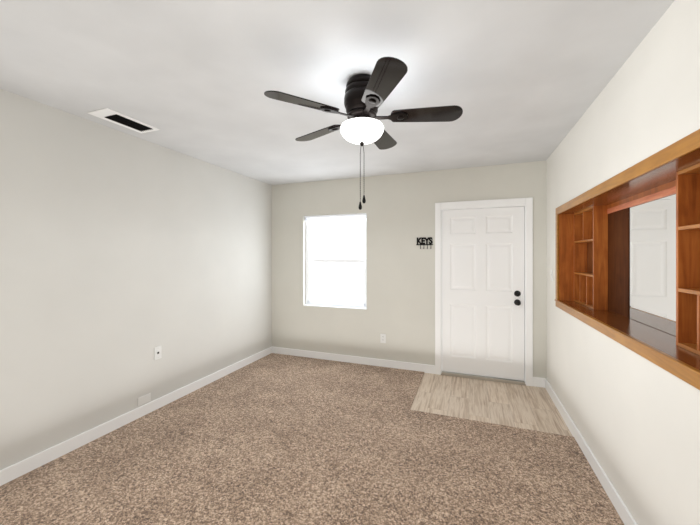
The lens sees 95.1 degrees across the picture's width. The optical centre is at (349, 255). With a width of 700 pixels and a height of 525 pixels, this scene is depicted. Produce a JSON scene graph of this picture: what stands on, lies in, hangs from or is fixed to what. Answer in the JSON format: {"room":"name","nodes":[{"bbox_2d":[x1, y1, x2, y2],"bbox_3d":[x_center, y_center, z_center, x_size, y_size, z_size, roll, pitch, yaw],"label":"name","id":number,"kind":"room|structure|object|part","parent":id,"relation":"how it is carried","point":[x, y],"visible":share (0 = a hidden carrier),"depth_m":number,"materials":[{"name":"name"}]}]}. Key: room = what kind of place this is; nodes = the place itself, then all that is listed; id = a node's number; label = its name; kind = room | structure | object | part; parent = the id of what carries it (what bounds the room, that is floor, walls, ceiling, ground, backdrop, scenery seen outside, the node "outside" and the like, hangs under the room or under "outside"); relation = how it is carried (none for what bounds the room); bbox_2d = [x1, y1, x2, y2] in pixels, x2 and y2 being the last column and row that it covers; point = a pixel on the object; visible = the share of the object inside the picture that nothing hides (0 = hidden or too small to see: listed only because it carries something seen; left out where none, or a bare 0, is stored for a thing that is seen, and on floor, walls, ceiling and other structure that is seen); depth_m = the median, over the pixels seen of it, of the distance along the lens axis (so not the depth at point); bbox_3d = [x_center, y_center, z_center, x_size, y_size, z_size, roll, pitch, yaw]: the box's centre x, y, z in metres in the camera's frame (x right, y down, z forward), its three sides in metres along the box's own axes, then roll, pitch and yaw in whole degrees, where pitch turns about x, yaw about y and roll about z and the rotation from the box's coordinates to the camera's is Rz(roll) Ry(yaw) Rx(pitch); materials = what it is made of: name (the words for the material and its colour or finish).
{"room":"living room","nodes":[
{"label":"living room","id":0,"kind":"room"},
{"bbox_2d":[0,89,271,469],"bbox_3d":[-2.045,0.190,2.473,0.150,2.440,4.750,0,0,21],"label":"wall","id":1,"kind":"structure","parent":0,"point":[122,255],"depth_m":2.56,"materials":[{"name":"paint"}]},
{"bbox_2d":[0,347,271,485],"bbox_3d":[-1.942,1.373,2.514,0.013,0.110,4.600,0,0,21],"label":"baseboard","id":2,"kind":"structure","parent":1,"relation":"attached to","point":[22,467],"depth_m":2.56,"materials":[{"name":"white wood"}]},
{"bbox_2d":[138,393,150,405],"bbox_3d":[-1.824,1.273,2.837,0.007,0.072,0.120,0,0,21],"label":"outlet","id":3,"kind":"object","parent":1,"relation":"attached to","point":[146,398],"visible":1,"depth_m":2.84,"materials":[{"name":"white plastic"}]},
{"bbox_2d":[154,346,161,359],"bbox_3d":[-1.776,0.896,2.962,0.008,0.118,0.072,0,0,21],"label":"wall jack","id":4,"kind":"object","parent":1,"relation":"attached to","point":[158,352],"visible":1,"depth_m":2.96,"materials":[{"name":"white plastic"}]},
{"bbox_2d":[0,353,623,524],"bbox_3d":[-0.318,1.419,1.907,3.480,0.019,4.600,0,0,21],"label":"floor","id":5,"kind":"structure","parent":0,"point":[275,439],"depth_m":2.14,"materials":[{"name":"beige carpet"}]},
{"bbox_2d":[0,0,674,184],"bbox_3d":[-0.248,-1.090,1.881,3.930,0.120,4.900,0,0,21],"label":"ceiling","id":6,"kind":"structure","parent":0,"point":[519,81],"depth_m":1.77,"materials":[{"name":"paint"}]},
{"bbox_2d":[88,108,159,132],"bbox_3d":[-1.715,-1.023,2.448,0.215,0.012,0.405,0,0,21],"label":"ceiling vent","id":7,"kind":"object","parent":6,"relation":"in","point":[115,117],"visible":1,"depth_m":2.42,"materials":[{"name":"white metal"}]},
{"bbox_2d":[264,57,462,209],"bbox_3d":[0.092,-0.651,1.919,1.100,0.757,1.069,0,0,21],"label":"ceiling fan","id":8,"kind":"object","parent":6,"relation":"hanging from","point":[366,96],"visible":1,"depth_m":1.79,"materials":[{"name":"brown metal"}]},
{"bbox_3d":[0.070,-0.724,1.885,0.258,0.109,0.258,0,0,20],"label":"lamp shade","id":9,"kind":"part","parent":8,"relation":"part of","materials":[{"name":"white glass"}]},
{"bbox_2d":[272,161,545,377],"bbox_3d":[0.584,0.190,4.106,3.930,2.440,0.150,0,0,21],"label":"wall","id":10,"kind":"structure","parent":0,"point":[399,211],"depth_m":4.06,"materials":[{"name":"paint"}]},
{"bbox_2d":[304,213,365,308],"bbox_3d":[-0.197,0.067,4.387,0.927,1.262,0.129,0,0,21],"label":"window","id":11,"kind":"structure","parent":10,"relation":"in","point":[339,304],"depth_m":4.41,"materials":[{"name":"white glass"}]},
{"bbox_2d":[380,334,385,342],"bbox_3d":[0.422,1.051,4.081,0.072,0.118,0.008,0,0,21],"label":"outlet","id":12,"kind":"object","parent":10,"relation":"attached to","point":[382,338],"visible":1,"depth_m":4.08,"materials":[{"name":"white plastic"}]},
{"bbox_2d":[272,347,544,387],"bbox_3d":[0.485,1.373,4.056,3.454,0.110,0.013,0,0,21],"label":"baseboard","id":13,"kind":"structure","parent":10,"relation":"attached to","point":[537,381],"depth_m":4.16,"materials":[{"name":"white wood"}]},
{"bbox_2d":[416,237,432,248],"bbox_3d":[0.906,-0.157,3.892,0.198,0.142,0.024,0,0,21],"label":"hanger","id":14,"kind":"object","parent":10,"relation":"attached to","point":[426,239],"visible":1,"depth_m":3.90,"materials":[{"name":"black metal"}]},
{"bbox_2d":[442,207,524,384],"bbox_3d":[1.519,0.438,3.698,0.882,1.969,0.158,0,0,21],"label":"door","id":15,"kind":"structure","parent":10,"relation":"in","point":[483,294],"depth_m":3.68,"materials":[{"name":"white wood"}]},
{"bbox_2d":[435,197,532,385],"bbox_3d":[1.528,0.392,3.722,1.034,2.061,0.127,0,0,21],"label":"door frame","id":16,"kind":"structure","parent":10,"relation":"attached to","point":[526,204],"depth_m":3.56,"materials":[{"name":"white wood"}]},
{"bbox_2d":[410,373,572,436],"bbox_3d":[1.343,1.424,3.224,1.290,0.010,1.090,0,0,21],"label":"floor","id":17,"kind":"structure","parent":0,"point":[520,406],"depth_m":3.10,"materials":[{"name":"brown wood"}]},
{"bbox_2d":[546,0,699,524],"bbox_3d":[1.426,0.190,1.175,0.300,2.440,4.750,0,0,21],"label":"wall","id":18,"kind":"structure","parent":0,"point":[635,417],"depth_m":1.61,"materials":[{"name":"paint"}]},
{"bbox_2d":[545,378,637,524],"bbox_3d":[1.306,1.373,1.300,0.013,0.110,4.600,0,0,21],"label":"baseboard","id":19,"kind":"structure","parent":18,"relation":"attached to","point":[624,513],"depth_m":2.08,"materials":[{"name":"white wood"}]},
{"bbox_2d":[555,129,699,389],"bbox_3d":[1.685,0.013,1.991,0.257,0.925,2.120,0,0,21],"label":"built-in shelf","id":20,"kind":"object","parent":18,"relation":"in","point":[628,258],"visible":1,"depth_m":1.83,"materials":[{"name":"brown wood"}]},
{"label":"outside","id":21,"kind":"structure","parent":0,"visible":0},
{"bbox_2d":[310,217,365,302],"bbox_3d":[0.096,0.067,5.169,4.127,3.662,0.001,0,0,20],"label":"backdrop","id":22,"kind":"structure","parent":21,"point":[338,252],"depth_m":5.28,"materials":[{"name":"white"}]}
]}

